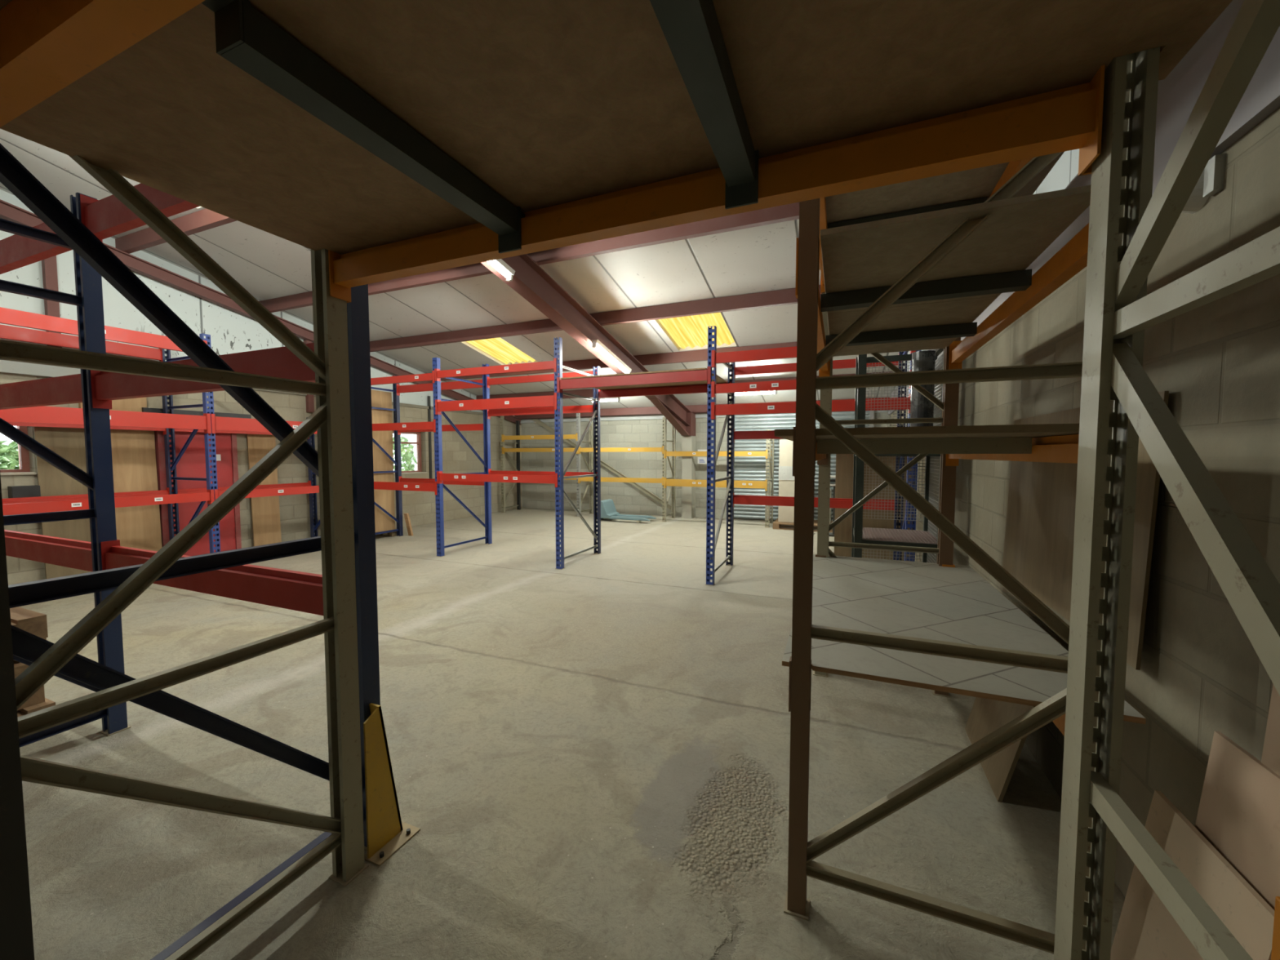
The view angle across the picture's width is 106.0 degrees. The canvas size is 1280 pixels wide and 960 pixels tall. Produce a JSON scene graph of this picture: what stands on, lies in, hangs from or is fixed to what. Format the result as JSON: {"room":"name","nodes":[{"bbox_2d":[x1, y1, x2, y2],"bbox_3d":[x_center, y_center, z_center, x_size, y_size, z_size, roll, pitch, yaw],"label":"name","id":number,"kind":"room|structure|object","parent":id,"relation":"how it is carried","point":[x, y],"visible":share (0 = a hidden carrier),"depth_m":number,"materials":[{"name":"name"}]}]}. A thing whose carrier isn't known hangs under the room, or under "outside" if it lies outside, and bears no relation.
{"room":"warehouse","nodes":[
{"label":"warehouse","id":0,"kind":"room"},
{"bbox_2d":[0,189,514,416],"bbox_3d":[-6.263,-2.550,6.338,0.100,2.420,15.150,1,3,22],"label":"cladding","id":1,"kind":"object","parent":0,"point":[231,331],"visible":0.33,"depth_m":6.39,"materials":[{"name":"white metal"}]},
{"bbox_2d":[0,372,521,585],"bbox_3d":[-6.269,-0.101,6.611,0.260,2.500,15.410,1,3,22],"label":"wall","id":2,"kind":"structure","parent":0,"point":[458,457],"depth_m":8.04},
{"bbox_2d":[0,426,36,475],"bbox_3d":[-6.916,-0.391,4.913,0.230,0.700,0.910,1,3,22],"label":"window","id":3,"kind":"structure","parent":2,"relation":"in","point":[24,456],"depth_m":5.32,"materials":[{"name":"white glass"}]},
{"bbox_2d":[7,484,40,497],"bbox_3d":[-6.655,0.134,5.217,0.100,0.140,0.200,1,3,22],"label":"electrical box","id":4,"kind":"object","parent":2,"relation":"attached to","point":[15,491],"visible":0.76,"depth_m":5.18,"materials":[{"name":"black plastic"}]},
{"bbox_2d":[0,360,80,377],"bbox_3d":[-7.706,-1.102,2.650,0.110,0.200,7.100,1,3,22],"label":"trim","id":5,"kind":"structure","parent":2,"relation":"attached to","point":[6,366],"depth_m":5.25,"materials":[{"name":"white paint"}]},
{"bbox_2d":[41,255,62,377],"bbox_3d":[-6.558,-1.891,5.384,0.070,1.606,0.090,1,3,22],"label":"post","id":6,"kind":"object","parent":2,"relation":"attached to","point":[49,265],"visible":0.29,"depth_m":5.35,"materials":[{"name":"red metal"}]},
{"bbox_2d":[78,397,146,412],"bbox_3d":[-6.392,-0.957,5.863,0.050,0.430,0.580,1,3,22],"label":"wooden board","id":7,"kind":"object","parent":2,"relation":"attached to","point":[130,404],"visible":0.21,"depth_m":5.97,"materials":[{"name":"brown wood"}]},
{"bbox_2d":[142,407,251,555],"bbox_3d":[-6.052,0.100,6.689,0.090,2.090,1.200,1,3,22],"label":"door","id":8,"kind":"structure","parent":2,"relation":"in","point":[192,464],"depth_m":6.63,"materials":[{"name":"paint"}]},
{"bbox_2d":[303,340,314,412],"bbox_3d":[-5.483,-1.712,7.993,0.070,1.172,0.090,1,3,22],"label":"post","id":9,"kind":"object","parent":2,"relation":"attached to","point":[309,398],"visible":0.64,"depth_m":7.98,"materials":[{"name":"red metal"}]},
{"bbox_2d":[253,388,497,417],"bbox_3d":[-5.615,-1.413,7.755,0.040,0.060,12.150,1,3,22],"label":"trim","id":10,"kind":"structure","parent":2,"relation":"attached to","point":[401,404],"depth_m":9.94,"materials":[{"name":"red metal"}]},
{"bbox_2d":[392,430,427,474],"bbox_3d":[-4.867,-0.564,9.858,0.230,0.880,1.080,1,3,22],"label":"window","id":11,"kind":"structure","parent":2,"relation":"in","point":[418,442],"depth_m":10.31,"materials":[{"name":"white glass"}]},
{"bbox_2d":[427,395,432,478],"bbox_3d":[-4.528,-0.903,10.399,0.030,1.800,0.050,1,3,22],"label":"post","id":12,"kind":"object","parent":2,"relation":"attached to","point":[428,397],"visible":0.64,"depth_m":10.39,"materials":[{"name":"metal"}]},
{"bbox_2d":[0,128,905,408],"bbox_3d":[-1.990,-2.503,4.568,9.710,2.446,15.750,1,3,22],"label":"ceiling","id":13,"kind":"structure","parent":0,"point":[758,259],"depth_m":6.45,"materials":[{"name":"white paint"}]},
{"bbox_2d":[466,337,535,364],"bbox_3d":[-2.562,-2.374,8.595,0.840,0.319,1.470,1,3,22],"label":"window","id":14,"kind":"structure","parent":13,"relation":"attached to","point":[499,348],"depth_m":8.75,"materials":[{"name":"yellow plastic"}]},
{"bbox_2d":[657,312,734,348],"bbox_3d":[0.819,-2.300,7.196,0.960,0.319,1.470,1,3,22],"label":"window","id":15,"kind":"structure","parent":13,"relation":"attached to","point":[691,331],"depth_m":7.32,"materials":[{"name":"yellow plastic"}]},
{"bbox_2d":[18,507,1124,959],"bbox_3d":[-1.990,1.349,4.772,9.710,0.200,15.750,1,3,22],"label":"floor","id":16,"kind":"structure","parent":0,"point":[590,757],"depth_m":2.18,"materials":[{"name":"concrete"}]},
{"bbox_2d":[17,697,55,717],"bbox_3d":[-3.961,1.309,2.466,1.150,0.125,0.950,1,3,22],"label":"wooden pallet","id":17,"kind":"object","parent":16,"relation":"on","point":[48,703],"visible":0.21,"depth_m":2.63,"materials":[{"name":"brown wood"}]},
{"bbox_2d":[17,684,44,710],"bbox_3d":[-3.969,1.183,2.452,1.040,0.125,0.930,1,3,22],"label":"cardboard box","id":18,"kind":"object","parent":17,"relation":"on","point":[38,697],"visible":0.2,"depth_m":2.65,"materials":[{"name":"brown cardboard"}]},
{"bbox_2d":[13,661,28,679],"bbox_3d":[-3.968,1.058,2.434,1.150,0.125,0.910,1,3,22],"label":"wooden pallet","id":19,"kind":"object","parent":18,"relation":"on","point":[19,668],"visible":0.09,"depth_m":2.57,"materials":[{"name":"brown wood"}]},
{"bbox_3d":[-3.965,0.931,2.448,1.040,0.125,0.950,1,3,22],"label":"wooden pallet","id":20,"kind":"object","parent":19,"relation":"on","visible":0},
{"bbox_2d":[9,606,48,638],"bbox_3d":[-3.951,0.806,2.424,1.180,0.125,0.930,1,3,22],"label":"cardboard box","id":21,"kind":"object","parent":20,"relation":"on","point":[34,623],"visible":0.57,"depth_m":2.60,"materials":[{"name":"brown cardboard"}]},
{"bbox_2d":[33,426,92,578],"bbox_3d":[-6.509,0.276,5.543,0.088,1.860,0.500,1,3,22],"label":"plywood sheet","id":22,"kind":"object","parent":16,"relation":"on","point":[68,443],"visible":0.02,"depth_m":5.46,"materials":[{"name":"brown wood"}]},
{"bbox_2d":[110,429,162,551],"bbox_3d":[-6.318,0.261,6.016,0.078,1.840,0.480,1,3,22],"label":"plywood sheet","id":23,"kind":"object","parent":16,"relation":"on","point":[133,451],"visible":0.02,"depth_m":6.04,"materials":[{"name":"brown wood"}]},
{"bbox_2d":[0,306,319,553],"bbox_3d":[-5.717,-0.293,5.998,0.980,2.950,3.916,1,3,22],"label":"rack","id":24,"kind":"object","parent":16,"relation":"on","point":[170,423],"visible":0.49,"depth_m":5.54,"materials":[{"name":"red metal"}]},
{"bbox_2d":[0,143,380,959],"bbox_3d":[-3.057,-0.020,2.080,3.996,2.820,1.120,1,3,22],"label":"rack","id":25,"kind":"object","parent":16,"relation":"on","point":[82,229],"visible":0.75,"depth_m":1.91,"materials":[{"name":"metal"}]},
{"bbox_2d":[246,434,281,546],"bbox_3d":[-5.748,0.178,7.391,0.078,1.860,0.380,1,3,22],"label":"plywood sheet","id":26,"kind":"object","parent":16,"relation":"on","point":[265,512],"visible":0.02,"depth_m":7.38,"materials":[{"name":"brown wood"}]},
{"bbox_2d":[320,528,396,536],"bbox_3d":[-4.955,0.986,8.536,0.600,0.125,1.020,1,3,22],"label":"wooden pallet","id":27,"kind":"object","parent":16,"relation":"on","point":[393,533],"visible":0.09,"depth_m":8.85,"materials":[{"name":"brown wood"}]},
{"bbox_2d":[371,389,395,532],"bbox_3d":[-4.701,-0.317,8.361,0.030,2.494,0.980,1,3,22],"label":"plywood sheet","id":28,"kind":"object","parent":27,"relation":"on","point":[384,499],"visible":0.42,"depth_m":8.61,"materials":[{"name":"brown wood"}]},
{"bbox_2d":[363,702,420,866],"bbox_3d":[-0.969,1.126,1.852,0.120,0.555,0.185,1,3,22],"label":"guard","id":29,"kind":"object","parent":16,"relation":"on","point":[386,834],"visible":0.98,"depth_m":1.82,"materials":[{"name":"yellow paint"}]},
{"bbox_2d":[404,513,413,535],"bbox_3d":[-4.264,0.820,8.890,0.120,0.420,0.100,1,3,22],"label":"timber offcut","id":30,"kind":"object","parent":16,"relation":"on","point":[406,517],"visible":1,"depth_m":8.87,"materials":[{"name":"brown wood"}]},
{"bbox_2d":[591,469,656,523],"bbox_3d":[-0.405,0.341,10.928,1.486,1.160,0.540,1,3,22],"label":"truck","id":31,"kind":"object","parent":16,"relation":"on","point":[608,510],"visible":0.75,"depth_m":10.86,"materials":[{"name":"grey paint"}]},
{"bbox_2d":[500,413,773,528],"bbox_3d":[-0.332,-0.456,11.419,6.731,2.700,0.720,1,3,22],"label":"rack","id":32,"kind":"object","parent":16,"relation":"on","point":[672,482],"visible":0.91,"depth_m":11.08,"materials":[{"name":"yellow metal"}]},
{"bbox_2d":[0,0,1279,959],"bbox_3d":[-0.250,0.141,0.924,2.124,2.620,0.850,1,3,22],"label":"rack","id":33,"kind":"object","parent":16,"relation":"on","point":[46,46],"visible":0.91,"depth_m":0.90,"materials":[{"name":"metal"}]},
{"bbox_2d":[0,0,719,254],"bbox_3d":[-0.554,-0.730,0.996,1.395,0.018,0.885,1,3,22],"label":"deck","id":34,"kind":"object","parent":33,"relation":"on","point":[545,103],"visible":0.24,"depth_m":0.95,"materials":[{"name":"brown wood"}]},
{"bbox_2d":[712,0,1232,158],"bbox_3d":[0.430,-0.708,0.589,0.725,0.018,0.885,1,3,22],"label":"deck","id":35,"kind":"object","parent":33,"relation":"on","point":[806,73],"visible":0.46,"depth_m":0.80,"materials":[{"name":"brown wood"}]},
{"bbox_2d":[370,325,920,586],"bbox_3d":[-0.873,-0.354,6.760,8.206,2.990,1.140,1,3,22],"label":"rack","id":36,"kind":"object","parent":16,"relation":"on","point":[537,405],"visible":0.77,"depth_m":6.45,"materials":[{"name":"red metal"}]},
{"bbox_2d":[560,367,727,390],"bbox_3d":[0.077,-1.301,6.300,1.895,0.018,1.110,1,3,22],"label":"deck","id":37,"kind":"object","parent":36,"relation":"on","point":[718,380],"visible":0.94,"depth_m":6.42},
{"bbox_2d":[681,435,695,518],"bbox_3d":[1.155,-0.071,11.424,0.240,1.930,0.330,1,3,22],"label":"column","id":38,"kind":"structure","parent":16,"relation":"on","point":[688,442],"depth_m":11.29,"materials":[{"name":"white paint"}]},
{"bbox_2d":[680,412,695,435],"bbox_3d":[1.138,-1.300,11.317,0.240,0.525,0.400,1,3,22],"label":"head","id":39,"kind":"structure","parent":38,"relation":"on","point":[691,417],"depth_m":11.13},
{"bbox_2d":[521,412,706,419],"bbox_3d":[0.851,-1.651,11.482,9.110,0.160,0.140,1,3,22],"label":"beam","id":40,"kind":"structure","parent":39,"relation":"on","point":[696,412],"depth_m":12.06,"materials":[{"name":"red metal"}]},
{"bbox_2d":[0,199,522,425],"bbox_3d":[-5.566,-2.422,7.585,0.100,2.427,12.028,1,3,22],"label":"rafter","id":41,"kind":"object","parent":40,"relation":"attached to","point":[8,211],"visible":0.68,"depth_m":6.44,"materials":[{"name":"red metal"}]},
{"bbox_2d":[531,418,671,509],"bbox_3d":[-1.136,-0.539,12.403,4.150,2.447,0.050,1,3,22],"label":"brace","id":42,"kind":"object","parent":40,"relation":"attached to","point":[542,424],"depth_m":12.24,"materials":[{"name":"grey paint"}]},
{"bbox_2d":[648,398,688,435],"bbox_3d":[0.652,-1.293,10.143,0.170,0.646,2.140,1,3,22],"label":"rafter haunch","id":43,"kind":"object","parent":39,"relation":"attached to","point":[675,422],"visible":1,"depth_m":10.13,"materials":[{"name":"red metal"}]},
{"bbox_2d":[480,253,692,426],"bbox_3d":[-1.157,-2.234,5.719,0.200,2.604,12.014,1,3,22],"label":"rafter","id":44,"kind":"object","parent":43,"relation":"on","point":[530,281],"visible":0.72,"depth_m":6.20,"materials":[{"name":"red metal"}]},
{"bbox_2d":[115,208,236,253],"bbox_3d":[-2.155,-2.753,4.157,9.110,0.170,0.070,1,3,22],"label":"purlin","id":45,"kind":"structure","parent":44,"relation":"on","point":[203,220],"depth_m":5.33,"materials":[{"name":"red metal"}]},
{"bbox_2d":[487,258,515,281],"bbox_3d":[-1.568,-2.192,4.441,0.100,0.331,1.220,1,3,22],"label":"fluorescent light","id":46,"kind":"object","parent":44,"relation":"attached to","point":[500,264],"visible":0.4,"depth_m":4.86,"materials":[{"name":"white plastic"}]},
{"bbox_2d":[258,202,799,312],"bbox_3d":[-1.558,-2.533,5.612,9.110,0.170,0.070,1,3,22],"label":"purlin","id":47,"kind":"structure","parent":44,"relation":"on","point":[787,212],"depth_m":5.11,"materials":[{"name":"red metal"}]},
{"bbox_2d":[369,284,820,351],"bbox_3d":[-0.957,-2.312,7.076,9.110,0.170,0.070,1,3,22],"label":"purlin","id":48,"kind":"structure","parent":44,"relation":"on","point":[784,296],"depth_m":6.75,"materials":[{"name":"red metal"}]},
{"bbox_2d":[424,342,796,381],"bbox_3d":[-0.352,-2.090,8.549,9.110,0.170,0.070,1,3,22],"label":"purlin","id":49,"kind":"structure","parent":44,"relation":"on","point":[694,355],"depth_m":8.23,"materials":[{"name":"red metal"}]},
{"bbox_2d":[591,339,631,373],"bbox_3d":[-0.403,-1.782,7.122,0.100,0.324,1.180,1,3,22],"label":"fluorescent light","id":50,"kind":"object","parent":44,"relation":"attached to","point":[597,344],"visible":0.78,"depth_m":7.00,"materials":[{"name":"white plastic"}]},
{"bbox_2d":[476,371,893,399],"bbox_3d":[0.248,-1.869,10.014,9.110,0.170,0.070,1,3,22],"label":"purlin","id":51,"kind":"structure","parent":44,"relation":"on","point":[584,393],"depth_m":10.68,"materials":[{"name":"red metal"}]},
{"bbox_2d":[590,396,620,402],"bbox_3d":[-0.751,-1.738,10.430,0.670,0.105,0.100,1,3,22],"label":"fluorescent light","id":52,"kind":"object","parent":51,"relation":"attached to","point":[609,399],"visible":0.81,"depth_m":10.37,"materials":[{"name":"white plastic"}]},
{"bbox_2d":[734,391,777,395],"bbox_3d":[2.173,-1.674,9.220,0.860,0.105,0.100,1,3,22],"label":"fluorescent light","id":53,"kind":"object","parent":51,"relation":"attached to","point":[762,392],"visible":0.49,"depth_m":9.18,"materials":[{"name":"white plastic"}]},
{"bbox_2d":[514,397,887,418],"bbox_3d":[0.815,-1.661,11.394,9.110,0.170,0.070,1,3,22],"label":"purlin","id":54,"kind":"structure","parent":44,"relation":"on","point":[693,408],"depth_m":11.81,"materials":[{"name":"red metal"}]},
{"bbox_2d":[773,518,832,532],"bbox_3d":[3.363,0.917,9.840,1.170,0.125,0.800,1,3,22],"label":"wooden pallet","id":55,"kind":"object","parent":16,"relation":"on","point":[776,525],"visible":0.29,"depth_m":9.68,"materials":[{"name":"brown wood"}]},
{"bbox_2d":[777,439,795,522],"bbox_3d":[3.115,0.022,9.705,0.630,1.674,0.066,1,3,22],"label":"panel","id":56,"kind":"object","parent":55,"relation":"on","point":[786,479],"visible":0.47,"depth_m":9.74,"materials":[{"name":"white paint"}]},
{"bbox_2d":[829,488,831,524],"bbox_3d":[3.663,0.466,9.561,0.230,0.804,0.230,1,3,22],"label":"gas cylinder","id":57,"kind":"object","parent":55,"relation":"on","point":[830,489],"visible":0.08,"depth_m":9.49,"materials":[{"name":"white metal"}]},
{"bbox_2d":[829,475,835,537],"bbox_3d":[3.603,0.354,8.886,0.400,1.350,0.320,1,3,22],"label":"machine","id":58,"kind":"object","parent":16,"relation":"on","point":[831,476],"visible":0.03,"depth_m":8.84,"materials":[{"name":"metal"}]},
{"bbox_2d":[834,453,914,560],"bbox_3d":[3.051,0.306,6.306,0.930,1.720,0.040,1,3,22],"label":"board","id":59,"kind":"object","parent":16,"relation":"on","point":[844,462],"visible":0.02,"depth_m":6.36,"materials":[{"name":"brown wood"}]},
{"bbox_2d":[851,348,944,563],"bbox_3d":[2.187,0.081,4.127,0.650,2.400,0.740,1,3,22],"label":"cage","id":60,"kind":"object","parent":16,"relation":"on","point":[926,538],"visible":0.47,"depth_m":4.14,"materials":[{"name":"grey metal"}]},
{"bbox_2d":[862,527,937,544],"bbox_3d":[2.187,0.471,4.147,0.596,0.006,0.686,1,3,22],"label":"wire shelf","id":61,"kind":"object","parent":60,"relation":"attached to","point":[870,535],"depth_m":4.03,"materials":[{"name":"grey metal"}]},
{"bbox_2d":[910,350,935,426],"bbox_3d":[2.341,-0.659,4.002,0.170,0.788,0.170,1,3,22],"label":"roll","id":62,"kind":"object","parent":60,"relation":"on","point":[921,406],"visible":0.57,"depth_m":3.93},
{"bbox_2d":[783,61,1131,953],"bbox_3d":[1.211,-0.069,2.244,0.800,2.900,1.932,1,3,22],"label":"rack","id":63,"kind":"object","parent":16,"relation":"on","point":[816,348],"visible":0.59,"depth_m":1.50,"materials":[{"name":"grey metal"}]},
{"bbox_2d":[826,295,999,356],"bbox_3d":[1.370,-0.794,2.589,0.656,0.018,1.056,1,3,22],"label":"shelf board","id":64,"kind":"object","parent":63,"relation":"on","point":[961,311],"visible":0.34,"depth_m":2.33,"materials":[{"name":"brown wood"}]},
{"bbox_2d":[774,423,1079,442],"bbox_3d":[1.197,-0.192,2.276,0.865,0.022,1.866,1,3,22],"label":"shelf board","id":65,"kind":"object","parent":63,"relation":"on","point":[1003,431],"visible":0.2,"depth_m":1.43,"materials":[{"name":"brown wood"}]},
{"bbox_2d":[818,151,1064,270],"bbox_3d":[1.265,-1.327,2.158,0.965,0.018,1.760,1,3,22],"label":"shelf board","id":66,"kind":"object","parent":63,"relation":"on","point":[980,182],"visible":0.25,"depth_m":2.22,"materials":[{"name":"brown wood"}]},
{"bbox_2d":[820,185,1090,313],"bbox_3d":[1.002,-0.747,1.702,0.656,0.018,0.860,1,3,22],"label":"shelf board","id":67,"kind":"object","parent":63,"relation":"on","point":[1017,230],"visible":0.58,"depth_m":1.47,"materials":[{"name":"brown wood"}]},
{"bbox_2d":[782,554,1146,724],"bbox_3d":[1.253,0.574,2.293,0.915,0.016,1.866,1,3,22],"label":"floor panel","id":68,"kind":"object","parent":63,"relation":"on","point":[913,599],"visible":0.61,"depth_m":1.93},
{"bbox_2d":[964,603,1062,802],"bbox_3d":[1.752,1.019,2.308,0.195,0.720,0.600,1,3,22],"label":"board","id":69,"kind":"object","parent":16,"relation":"on","point":[986,716],"visible":0.43,"depth_m":2.23,"materials":[{"name":"brown wood"}]},
{"bbox_2d":[1110,790,1274,959],"bbox_3d":[1.255,1.137,1.130,0.102,0.610,0.395,1,3,22],"label":"board","id":70,"kind":"object","parent":16,"relation":"on","point":[1146,930],"visible":0.8,"depth_m":1.14,"materials":[{"name":"brown wood"}]},
{"bbox_2d":[1195,730,1279,910],"bbox_3d":[1.176,1.040,0.792,0.090,0.840,0.860,1,3,22],"label":"board","id":71,"kind":"object","parent":16,"relation":"on","point":[1238,813],"visible":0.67,"depth_m":1.05,"materials":[{"name":"brown wood"}]},
{"bbox_2d":[1261,684,1279,776],"bbox_3d":[1.168,0.801,0.661,0.085,1.330,0.835,1,3,22],"label":"board","id":72,"kind":"object","parent":16,"relation":"on","point":[1270,758],"visible":0.02,"depth_m":1.01,"materials":[{"name":"brown wood"}]},
{"bbox_2d":[1271,896,1279,959],"bbox_3d":[1.083,1.085,0.779,0.050,0.750,0.120,1,3,22],"label":"beam","id":73,"kind":"structure","parent":16,"relation":"on","point":[1275,954],"depth_m":0.82,"materials":[{"name":"orange paint"}]},
{"bbox_2d":[520,412,889,520],"bbox_3d":[0.958,-0.422,11.807,9.110,2.592,0.260,1,3,22],"label":"wall","id":74,"kind":"structure","parent":0,"point":[627,498],"depth_m":12.18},
{"bbox_2d":[697,457,706,463],"bbox_3d":[1.475,-0.465,11.445,0.220,0.155,0.008,1,3,22],"label":"paper notice","id":75,"kind":"object","parent":74,"relation":"attached to","point":[700,460],"visible":1,"depth_m":11.44,"materials":[{"name":"white paper"}]},
{"bbox_2d":[520,409,888,423],"bbox_3d":[0.899,-1.548,11.604,9.110,0.140,0.050,1,3,22],"label":"trim","id":76,"kind":"structure","parent":74,"relation":"attached to","point":[700,415],"depth_m":12.15,"materials":[{"name":"metal"}]},
{"bbox_2d":[728,410,873,520],"bbox_3d":[3.513,-0.364,10.436,3.260,2.620,0.320,1,3,22],"label":"door","id":77,"kind":"structure","parent":74,"relation":"in","point":[745,468],"depth_m":10.85,"materials":[{"name":"metal"}]},
{"bbox_2d":[895,148,1079,388],"bbox_3d":[2.283,-2.267,2.808,0.100,2.610,15.150,1,3,22],"label":"cladding","id":78,"kind":"object","parent":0,"point":[1066,168],"depth_m":2.28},
{"bbox_2d":[888,106,1279,897],"bbox_3d":[2.388,0.184,3.035,0.260,2.310,15.410,1,3,22],"label":"wall","id":79,"kind":"structure","parent":0,"point":[1200,674],"depth_m":1.37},
{"bbox_2d":[888,0,1279,415],"bbox_3d":[2.218,-1.155,2.894,0.060,0.400,15.150,1,3,22],"label":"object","id":80,"kind":"structure","parent":79,"relation":"attached to","point":[1178,94],"depth_m":1.35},
{"bbox_2d":[1002,391,1168,670],"bbox_3d":[1.822,0.129,2.096,0.040,0.860,1.350,1,3,22],"label":"board","id":81,"kind":"object","parent":79,"relation":"attached to","point":[1038,550],"visible":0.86,"depth_m":2.09,"materials":[{"name":"brown wood"}]},
{"bbox_2d":[1182,153,1226,213],"bbox_3d":[1.546,-0.818,1.353,0.050,0.120,0.160,1,3,22],"label":"lamp","id":82,"kind":"object","parent":79,"relation":"attached to","point":[1211,180],"visible":0.45,"depth_m":1.30,"materials":[{"name":"white plastic"}]},
{"label":"outside","id":83,"kind":"structure","parent":0,"visible":0},
{"bbox_3d":[-9.259,1.089,9.860,7.400,0.180,17.000,1,3,22],"label":"grass bank","id":84,"kind":"object","parent":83,"visible":0},
{"bbox_2d":[0,440,19,469],"bbox_3d":[-8.588,0.281,6.415,0.893,1.757,1.327,1,3,22],"label":"leafy bush","id":85,"kind":"object","parent":84,"relation":"on","point":[9,455],"visible":0.14,"depth_m":6.40,"materials":[{"name":"green plant"}]},
{"bbox_2d":[392,433,417,471],"bbox_3d":[-6.642,-0.275,12.451,1.253,2.229,1.934,1,3,22],"label":"leafy bush","id":86,"kind":"object","parent":84,"relation":"on","point":[406,456],"visible":0.13,"depth_m":12.71,"materials":[{"name":"green plant"}]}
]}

